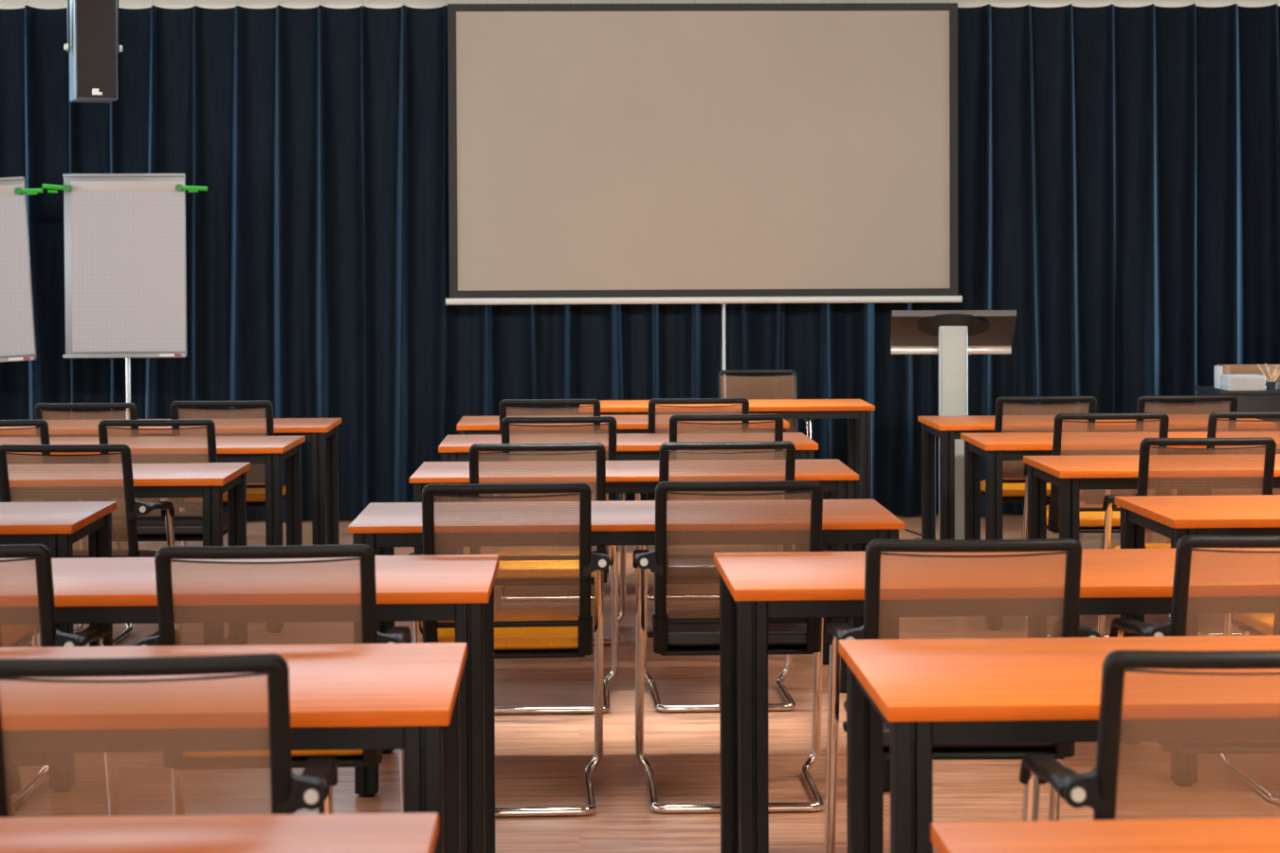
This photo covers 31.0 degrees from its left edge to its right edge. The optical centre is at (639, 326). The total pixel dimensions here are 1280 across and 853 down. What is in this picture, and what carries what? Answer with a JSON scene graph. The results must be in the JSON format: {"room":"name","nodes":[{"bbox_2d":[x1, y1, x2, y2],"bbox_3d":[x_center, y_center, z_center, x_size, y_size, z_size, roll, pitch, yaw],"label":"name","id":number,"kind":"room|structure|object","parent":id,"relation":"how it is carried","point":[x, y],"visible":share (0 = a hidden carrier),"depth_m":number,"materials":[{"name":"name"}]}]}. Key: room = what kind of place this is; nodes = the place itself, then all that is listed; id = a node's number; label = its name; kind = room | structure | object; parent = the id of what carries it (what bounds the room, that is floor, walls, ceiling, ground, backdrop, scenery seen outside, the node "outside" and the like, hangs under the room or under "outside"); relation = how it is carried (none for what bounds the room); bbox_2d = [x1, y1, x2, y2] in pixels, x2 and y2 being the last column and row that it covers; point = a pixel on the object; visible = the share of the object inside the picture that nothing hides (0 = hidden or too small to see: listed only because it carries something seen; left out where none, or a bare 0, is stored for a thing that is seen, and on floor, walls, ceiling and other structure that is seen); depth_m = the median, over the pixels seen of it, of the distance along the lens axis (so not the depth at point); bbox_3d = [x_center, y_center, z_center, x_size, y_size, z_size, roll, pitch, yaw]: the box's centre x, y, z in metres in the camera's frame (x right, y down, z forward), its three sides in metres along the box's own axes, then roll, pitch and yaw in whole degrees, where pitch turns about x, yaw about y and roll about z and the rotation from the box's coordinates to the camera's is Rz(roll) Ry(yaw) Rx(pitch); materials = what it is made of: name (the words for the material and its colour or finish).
{"room":"lecture hall","nodes":[
{"label":"lecture hall","id":0,"kind":"room"},
{"bbox_2d":[0,0,1279,370],"bbox_3d":[0.818,-0.629,13.817,13.000,3.450,0.100,0,1,-2],"label":"wall","id":1,"kind":"structure","parent":0,"point":[4,4],"depth_m":13.70,"materials":[{"name":"paint"}]},
{"bbox_2d":[13,512,1279,852],"bbox_3d":[1.059,1.336,5.438,13.000,0.100,16.950,0,1,-2],"label":"floor","id":2,"kind":"structure","parent":0,"point":[541,760],"depth_m":6.64,"materials":[{"name":"brown wood"}]},
{"bbox_2d":[0,176,43,362],"bbox_3d":[-3.665,0.168,12.495,0.683,1.959,0.714,-1,2,-42],"label":"flip chart","id":3,"kind":"object","parent":2,"relation":"on","point":[17,328],"visible":0.84,"depth_m":12.51,"materials":[{"name":"white paper"}]},
{"bbox_2d":[0,356,36,362],"bbox_3d":[-3.615,0.193,12.515,0.660,0.056,0.055,0,1,-2],"label":"tray","id":4,"kind":"object","parent":3,"relation":"on","point":[2,358],"depth_m":12.50,"materials":[{"name":"grey metal"}]},
{"bbox_2d":[0,557,49,808],"bbox_3d":[-1.885,0.843,6.152,0.536,0.880,0.591,0,1,-2],"label":"chair","id":5,"kind":"object","parent":2,"relation":"on","point":[3,557],"visible":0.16,"depth_m":6.23,"materials":[{"name":"black fabric"}]},
{"bbox_2d":[0,420,88,647],"bbox_3d":[-2.437,0.784,8.893,0.536,0.880,0.591,0,1,-2],"label":"chair","id":6,"kind":"object","parent":2,"relation":"on","point":[43,426],"visible":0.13,"depth_m":8.65,"materials":[{"name":"black fabric"}]},
{"bbox_2d":[0,501,116,791],"bbox_3d":[-2.310,0.906,6.585,1.504,0.738,0.658,0,1,-2],"label":"desk","id":7,"kind":"object","parent":2,"relation":"on","point":[55,525],"visible":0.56,"depth_m":6.48,"materials":[{"name":"laminate"}]},
{"bbox_2d":[0,544,120,816],"bbox_3d":[-1.404,0.870,4.867,0.536,0.880,0.591,0,1,-3],"label":"chair","id":8,"kind":"object","parent":2,"relation":"on","point":[50,636],"visible":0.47,"depth_m":4.64,"materials":[{"name":"black fabric"}]},
{"bbox_2d":[0,444,183,647],"bbox_3d":[-1.828,0.810,7.622,0.536,0.880,0.591,0,1,2],"label":"chair","id":9,"kind":"object","parent":2,"relation":"on","point":[134,507],"visible":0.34,"depth_m":7.39,"materials":[{"name":"black fabric"}]},
{"bbox_2d":[34,402,168,546],"bbox_3d":[-2.342,0.758,10.014,0.536,0.880,0.591,0,1,0],"label":"chair","id":10,"kind":"object","parent":2,"relation":"on","point":[39,408],"visible":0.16,"depth_m":9.77,"materials":[{"name":"black fabric"}]},
{"bbox_2d":[41,173,207,419],"bbox_3d":[-2.769,0.157,12.498,0.688,1.972,0.711,1,2,40],"label":"flip chart","id":11,"kind":"object","parent":2,"relation":"on","point":[125,278],"visible":0.81,"depth_m":12.51,"materials":[{"name":"white paper"}]},
{"bbox_2d":[62,353,186,358],"bbox_3d":[-2.797,0.160,12.517,0.660,0.020,0.055,0,1,-2],"label":"tray","id":12,"kind":"object","parent":11,"relation":"on","point":[67,356],"depth_m":12.49,"materials":[{"name":"grey metal"}]},
{"bbox_2d":[7,462,250,645],"bbox_3d":[-2.152,0.873,8.010,1.504,0.738,0.658,0,1,-2],"label":"desk","id":13,"kind":"object","parent":2,"relation":"on","point":[209,482],"visible":0.53,"depth_m":7.75,"materials":[{"name":"laminate"}]},
{"bbox_2d":[0,436,305,633],"bbox_3d":[-2.161,0.842,9.405,1.504,0.738,0.658,0,1,-1],"label":"desk","id":14,"kind":"object","parent":2,"relation":"on","point":[271,451],"visible":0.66,"depth_m":9.16,"materials":[{"name":"laminate"}]},
{"bbox_2d":[0,654,338,818],"bbox_3d":[-0.733,0.898,3.510,0.536,0.880,0.591,0,1,-5],"label":"chair","id":15,"kind":"object","parent":2,"relation":"on","point":[312,790],"visible":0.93,"depth_m":3.28,"materials":[{"name":"black fabric"}]},
{"bbox_2d":[0,418,341,545],"bbox_3d":[-2.156,0.815,10.595,1.504,0.738,0.658,0,1,-2],"label":"desk","id":16,"kind":"object","parent":2,"relation":"on","point":[322,432],"visible":0.41,"depth_m":10.32,"materials":[{"name":"laminate"}]},
{"bbox_2d":[98,419,247,646],"bbox_3d":[-1.804,0.781,8.868,0.536,0.880,0.591,0,1,-1],"label":"chair","id":17,"kind":"object","parent":2,"relation":"on","point":[188,526],"visible":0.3,"depth_m":8.64,"materials":[{"name":"black fabric"}]},
{"bbox_2d":[0,813,438,852],"bbox_3d":[-0.994,0.992,2.558,1.504,0.738,0.658,0,1,-2],"label":"desk","id":18,"kind":"object","parent":2,"relation":"on","point":[355,832],"visible":1,"depth_m":2.79,"materials":[{"name":"laminate"}]},
{"bbox_2d":[170,401,285,546],"bbox_3d":[-1.795,0.752,10.135,0.536,0.880,0.591,0,1,-2],"label":"chair","id":19,"kind":"object","parent":2,"relation":"on","point":[255,491],"visible":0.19,"depth_m":9.90,"materials":[{"name":"black plastic"}]},
{"bbox_2d":[0,642,467,852],"bbox_3d":[-1.057,0.962,3.891,1.504,0.738,0.658,0,1,-2],"label":"desk","id":20,"kind":"object","parent":2,"relation":"on","point":[405,697],"visible":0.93,"depth_m":3.71,"materials":[{"name":"laminate"}]},
{"bbox_2d":[0,554,499,852],"bbox_3d":[-1.082,0.931,5.231,1.504,0.738,0.658,0,1,-1],"label":"desk","id":21,"kind":"object","parent":2,"relation":"on","point":[459,589],"visible":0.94,"depth_m":4.94,"materials":[{"name":"laminate"}]},
{"bbox_2d":[134,544,411,816],"bbox_3d":[-0.753,0.868,4.840,0.536,0.880,0.591,0,1,-3],"label":"chair","id":22,"kind":"object","parent":2,"relation":"on","point":[167,634],"visible":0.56,"depth_m":4.61,"materials":[{"name":"black fabric"}]},
{"bbox_2d":[0,0,719,521],"bbox_3d":[-2.301,-0.419,13.182,5.526,3.065,0.194,0,1,-2],"label":"stage curtain","id":23,"kind":"object","parent":2,"relation":"on","point":[318,239],"visible":0.56,"depth_m":13.24,"materials":[{"name":"blue fabric"}]},
{"bbox_2d":[408,482,610,817],"bbox_3d":[-0.352,0.836,6.168,0.536,0.880,0.591,0,1,-3],"label":"chair","id":24,"kind":"object","parent":2,"relation":"on","point":[526,633],"visible":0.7,"depth_m":5.97,"materials":[{"name":"black fabric"}]},
{"bbox_2d":[459,442,618,714],"bbox_3d":[-0.330,0.804,7.569,0.536,0.880,0.591,0,1,-1],"label":"chair","id":25,"kind":"object","parent":2,"relation":"on","point":[598,448],"visible":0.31,"depth_m":7.34,"materials":[{"name":"black fabric"}]},
{"bbox_2d":[499,399,609,601],"bbox_3d":[-0.391,0.746,10.143,0.536,0.880,0.591,0,1,-2],"label":"chair","id":26,"kind":"object","parent":2,"relation":"on","point":[505,404],"visible":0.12,"depth_m":9.89,"materials":[{"name":"black fabric"}]},
{"bbox_2d":[493,416,626,645],"bbox_3d":[-0.310,0.773,8.932,0.536,0.880,0.591,0,1,-2],"label":"chair","id":27,"kind":"object","parent":2,"relation":"on","point":[587,435],"visible":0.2,"depth_m":8.69,"materials":[{"name":"black fabric"}]},
{"bbox_2d":[456,415,789,550],"bbox_3d":[-0.084,0.802,10.739,1.504,0.738,0.658,0,1,-2],"label":"desk","id":28,"kind":"object","parent":2,"relation":"on","point":[625,424],"visible":0.28,"depth_m":10.43,"materials":[{"name":"laminate"}]},
{"bbox_2d":[347,499,904,797],"bbox_3d":[-0.042,0.896,6.552,1.504,0.738,0.658,0,1,-1],"label":"desk","id":29,"kind":"object","parent":2,"relation":"on","point":[381,526],"visible":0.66,"depth_m":6.26,"materials":[{"name":"laminate"}]},
{"bbox_2d":[438,432,818,554],"bbox_3d":[-0.052,0.831,9.448,1.504,0.738,0.658,0,1,-2],"label":"desk","id":30,"kind":"object","parent":2,"relation":"on","point":[630,447],"visible":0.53,"depth_m":9.16,"materials":[{"name":"laminate"}]},
{"bbox_2d":[409,459,859,693],"bbox_3d":[-0.022,0.863,8.036,1.504,0.738,0.658,0,1,-1],"label":"desk","id":31,"kind":"object","parent":2,"relation":"on","point":[837,480],"visible":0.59,"depth_m":7.77,"materials":[{"name":"laminate"}]},
{"bbox_2d":[634,398,750,600],"bbox_3d":[0.244,0.742,10.156,0.536,0.880,0.591,0,1,-2],"label":"chair","id":32,"kind":"object","parent":2,"relation":"on","point":[653,404],"visible":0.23,"depth_m":9.91,"materials":[{"name":"black fabric"}]},
{"bbox_2d":[653,414,783,611],"bbox_3d":[0.322,0.768,9.022,0.536,0.880,0.591,0,1,-2],"label":"chair","id":33,"kind":"object","parent":2,"relation":"on","point":[777,419],"visible":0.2,"depth_m":8.77,"materials":[{"name":"black fabric"}]},
{"bbox_2d":[640,441,801,713],"bbox_3d":[0.269,0.800,7.594,0.536,0.880,0.591,0,1,-2],"label":"chair","id":34,"kind":"object","parent":2,"relation":"on","point":[789,448],"visible":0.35,"depth_m":7.36,"materials":[{"name":"black fabric"}]},
{"bbox_2d":[579,399,875,549],"bbox_3d":[0.439,0.770,12.041,1.504,0.738,0.658,0,1,-1],"label":"table","id":35,"kind":"object","parent":2,"relation":"on","point":[858,412],"visible":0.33,"depth_m":11.74,"materials":[{"name":"laminate"}]},
{"bbox_2d":[632,480,832,813],"bbox_3d":[0.251,0.832,6.205,0.536,0.880,0.591,0,1,-1],"label":"chair","id":36,"kind":"object","parent":2,"relation":"on","point":[675,631],"visible":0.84,"depth_m":6.01,"materials":[{"name":"black fabric"}]},
{"bbox_2d":[718,369,812,438],"bbox_3d":[0.659,0.687,12.511,0.536,0.880,0.591,0,1,-2],"label":"chair","id":37,"kind":"object","parent":2,"relation":"on","point":[793,382],"visible":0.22,"depth_m":12.73,"materials":[{"name":"black plastic"}]},
{"bbox_2d":[904,529,921,539],"bbox_3d":[1.431,1.093,12.018,0.212,0.083,1.217,0,1,12],"label":"cable","id":38,"kind":"object","parent":2,"relation":"on","point":[905,529],"visible":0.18,"depth_m":12.45,"materials":[{"name":"black plastic"}]},
{"bbox_2d":[890,310,1016,539],"bbox_3d":[1.561,0.531,11.511,0.606,1.229,0.660,0,1,5],"label":"lectern","id":39,"kind":"object","parent":2,"relation":"on","point":[951,335],"visible":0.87,"depth_m":11.37,"materials":[{"name":"metal"}]},
{"bbox_2d":[823,538,1101,852],"bbox_3d":[0.671,0.860,4.891,0.536,0.880,0.591,0,1,0],"label":"chair","id":40,"kind":"object","parent":2,"relation":"on","point":[1069,627],"visible":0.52,"depth_m":4.66,"materials":[{"name":"black fabric"}]},
{"bbox_2d":[713,548,1279,852],"bbox_3d":[0.943,0.920,5.289,1.504,0.738,0.658,0,1,-2],"label":"desk","id":41,"kind":"object","parent":2,"relation":"on","point":[755,588],"visible":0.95,"depth_m":4.99,"materials":[{"name":"laminate"}]},
{"bbox_2d":[725,0,1279,515],"bbox_3d":[3.359,-0.449,13.332,5.750,3.065,0.206,0,1,-2],"label":"stage curtain","id":42,"kind":"object","parent":2,"relation":"on","point":[1119,167],"visible":0.57,"depth_m":13.37,"materials":[{"name":"blue fabric"}]},
{"bbox_2d":[980,396,1097,546],"bbox_3d":[1.747,0.734,10.203,0.536,0.880,0.591,0,1,-1],"label":"chair","id":43,"kind":"object","parent":2,"relation":"on","point":[1013,488],"visible":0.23,"depth_m":9.96,"materials":[{"name":"black plastic"}]},
{"bbox_2d":[838,635,1279,852],"bbox_3d":[1.129,0.950,3.953,1.504,0.738,0.658,0,1,-2],"label":"desk","id":44,"kind":"object","parent":2,"relation":"on","point":[927,692],"visible":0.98,"depth_m":3.78,"materials":[{"name":"laminate"}]},
{"bbox_2d":[1022,412,1169,638],"bbox_3d":[1.784,0.761,8.996,0.536,0.880,0.591,0,1,-1],"label":"chair","id":45,"kind":"object","parent":2,"relation":"on","point":[1091,516],"visible":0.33,"depth_m":8.76,"materials":[{"name":"black fabric"}]},
{"bbox_2d":[917,414,1276,539],"bbox_3d":[2.072,0.795,10.571,1.504,0.738,0.658,0,1,-1],"label":"desk","id":46,"kind":"object","parent":2,"relation":"on","point":[949,429],"visible":0.38,"depth_m":10.33,"materials":[{"name":"laminate"}]},
{"bbox_2d":[931,818,1279,852],"bbox_3d":[1.120,0.982,2.537,1.504,0.738,0.658,0,1,-2],"label":"desk","id":47,"kind":"object","parent":2,"relation":"on","point":[1183,835],"visible":1,"depth_m":2.76,"materials":[{"name":"laminate"}]},
{"bbox_2d":[960,431,1279,630],"bbox_3d":[2.107,0.822,9.399,1.504,0.738,0.658,0,1,0],"label":"desk","id":48,"kind":"object","parent":2,"relation":"on","point":[996,448],"visible":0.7,"depth_m":9.21,"materials":[{"name":"laminate"}]},
{"bbox_2d":[1019,650,1279,821],"bbox_3d":[0.867,0.890,3.527,0.536,0.880,0.591,0,1,-1],"label":"chair","id":49,"kind":"object","parent":2,"relation":"on","point":[1096,790],"visible":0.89,"depth_m":3.29,"materials":[{"name":"black fabric"}]},
{"bbox_2d":[1023,454,1279,638],"bbox_3d":[2.170,0.849,8.180,1.504,0.738,0.658,0,1,-1],"label":"desk","id":50,"kind":"object","parent":2,"relation":"on","point":[1071,474],"visible":0.44,"depth_m":7.94,"materials":[{"name":"laminate"}]},
{"bbox_2d":[1099,395,1238,549],"bbox_3d":[2.355,0.731,10.203,0.536,0.880,0.591,0,1,-2],"label":"chair","id":51,"kind":"object","parent":2,"relation":"on","point":[1142,406],"visible":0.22,"depth_m":9.96,"materials":[{"name":"black plastic"}]},
{"bbox_2d":[1097,437,1276,637],"bbox_3d":[1.829,0.791,7.672,0.536,0.880,0.591,0,1,1],"label":"chair","id":52,"kind":"object","parent":2,"relation":"on","point":[1108,505],"visible":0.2,"depth_m":7.44,"materials":[{"name":"black fabric"}]},
{"bbox_2d":[1109,535,1279,754],"bbox_3d":[1.297,0.856,4.939,0.536,0.880,0.591,0,1,-2],"label":"chair","id":53,"kind":"object","parent":2,"relation":"on","point":[1176,627],"visible":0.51,"depth_m":4.70,"materials":[{"name":"black fabric"}]},
{"bbox_2d":[1114,494,1279,786],"bbox_3d":[2.193,0.884,6.646,1.504,0.738,0.658,0,1,-2],"label":"desk","id":54,"kind":"object","parent":2,"relation":"on","point":[1174,518],"visible":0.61,"depth_m":6.51,"materials":[{"name":"laminate"}]},
{"bbox_2d":[1166,411,1279,636],"bbox_3d":[2.373,0.758,9.034,0.536,0.880,0.591,0,1,-2],"label":"chair","id":55,"kind":"object","parent":2,"relation":"on","point":[1214,422],"visible":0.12,"depth_m":8.79,"materials":[{"name":"black fabric"}]},
{"bbox_2d":[1194,385,1279,494],"bbox_3d":[3.921,0.723,12.952,1.470,0.757,0.570,0,1,-2],"label":"base cabinet","id":56,"kind":"object","parent":2,"relation":"on","point":[1268,400],"visible":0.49,"depth_m":12.68,"materials":[{"name":"black plastic"}]},
{"bbox_2d":[1221,387,1265,390],"bbox_3d":[3.340,0.346,12.756,0.204,0.012,0.150,0,1,-2],"label":"booklet","id":57,"kind":"object","parent":56,"relation":"on","point":[1226,389],"visible":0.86,"depth_m":12.68,"materials":[{"name":"white paper"}]},
{"bbox_2d":[1222,385,1266,388],"bbox_3d":[3.344,0.334,12.755,0.204,0.012,0.150,0,1,-2],"label":"booklet","id":58,"kind":"object","parent":57,"relation":"on","point":[1253,387],"visible":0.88,"depth_m":12.68,"materials":[{"name":"white paper"}]},
{"bbox_2d":[1220,383,1264,386],"bbox_3d":[3.333,0.322,12.752,0.204,0.012,0.150,0,1,-2],"label":"booklet","id":59,"kind":"object","parent":58,"relation":"on","point":[1221,384],"visible":0.88,"depth_m":12.68,"materials":[{"name":"white paper"}]},
{"bbox_2d":[1221,381,1265,383],"bbox_3d":[3.340,0.310,12.757,0.204,0.012,0.150,0,1,-1],"label":"booklet","id":60,"kind":"object","parent":59,"relation":"on","point":[1224,382],"visible":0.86,"depth_m":12.68,"materials":[{"name":"white paper"}]},
{"bbox_2d":[1221,379,1265,382],"bbox_3d":[3.338,0.299,12.749,0.204,0.012,0.150,0,1,-2],"label":"booklet","id":61,"kind":"object","parent":60,"relation":"on","point":[1225,380],"visible":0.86,"depth_m":12.67,"materials":[{"name":"white paper"}]},
{"bbox_2d":[1222,377,1265,380],"bbox_3d":[3.340,0.287,12.746,0.204,0.012,0.150,0,1,-1],"label":"booklet","id":62,"kind":"object","parent":61,"relation":"on","point":[1227,378],"visible":0.88,"depth_m":12.67,"materials":[{"name":"white paper"}]},
{"bbox_2d":[1220,374,1264,378],"bbox_3d":[3.336,0.275,12.756,0.204,0.012,0.150,0,1,-2],"label":"booklet","id":63,"kind":"object","parent":62,"relation":"on","point":[1222,375],"visible":1,"depth_m":12.68,"materials":[{"name":"white paper"}]},
{"bbox_2d":[1214,364,1279,388],"bbox_3d":[3.490,0.282,12.932,0.507,0.130,0.162,0,1,-2],"label":"wooden box","id":64,"kind":"object","parent":56,"relation":"on","point":[1219,370],"visible":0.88,"depth_m":13.00,"materials":[{"name":"brown wood"}]},
{"bbox_2d":[1265,381,1278,389],"bbox_3d":[3.501,0.328,12.772,0.072,0.045,0.072,0,1,-2],"label":"cup","id":65,"kind":"object","parent":56,"relation":"on","point":[1270,385],"visible":1,"depth_m":12.74,"materials":[{"name":"grey metal"}]},
{"bbox_2d":[1257,364,1269,382],"bbox_3d":[3.467,0.277,12.773,0.093,0.137,0.004,0,1,8],"label":"wooden stick","id":66,"kind":"object","parent":65,"relation":"in","point":[1257,364],"visible":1,"depth_m":12.77,"materials":[{"name":"beige wood"}]},
{"bbox_2d":[1216,613,1279,804],"bbox_3d":[1.893,0.823,6.270,0.536,0.880,0.591,0,1,-2],"label":"chair","id":67,"kind":"object","parent":2,"relation":"on","point":[1225,613],"visible":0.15,"depth_m":6.31,"materials":[{"name":"black fabric"}]},
{"bbox_3d":[1.042,-2.213,5.357,13.000,0.100,16.950,0,1,-2],"label":"ceiling","id":68,"kind":"structure","parent":0,"visible":0},
{"bbox_2d":[63,0,122,102],"bbox_3d":[-2.848,-1.735,11.992,0.296,1.120,0.236,-1,1,-22],"label":"loudspeaker","id":69,"kind":"object","parent":68,"relation":"hanging from","point":[93,46],"visible":1,"depth_m":11.90,"materials":[{"name":"black"}]},
{"bbox_2d":[75,0,116,98],"bbox_3d":[-2.806,-1.483,11.898,0.202,0.604,0.014,-1,1,-22],"label":"grille","id":70,"kind":"object","parent":69,"relation":"attached to","point":[96,20],"depth_m":11.89,"materials":[{"name":"black metal"}]},
{"bbox_2d":[445,2,962,305],"bbox_3d":[0.360,-1.232,13.070,3.059,2.206,0.120,0,1,-2],"label":"projection screen","id":71,"kind":"object","parent":68,"relation":"hanging from","point":[767,153],"visible":1,"depth_m":13.07,"materials":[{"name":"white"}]},
{"bbox_2d":[722,303,726,397],"bbox_3d":[0.478,-0.353,13.182,0.023,2.870,0.020,0,1,-2],"label":"pull cord","id":72,"kind":"object","parent":71,"relation":"attached to","point":[723,304],"visible":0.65,"depth_m":13.19,"materials":[{"name":"grey plastic"}]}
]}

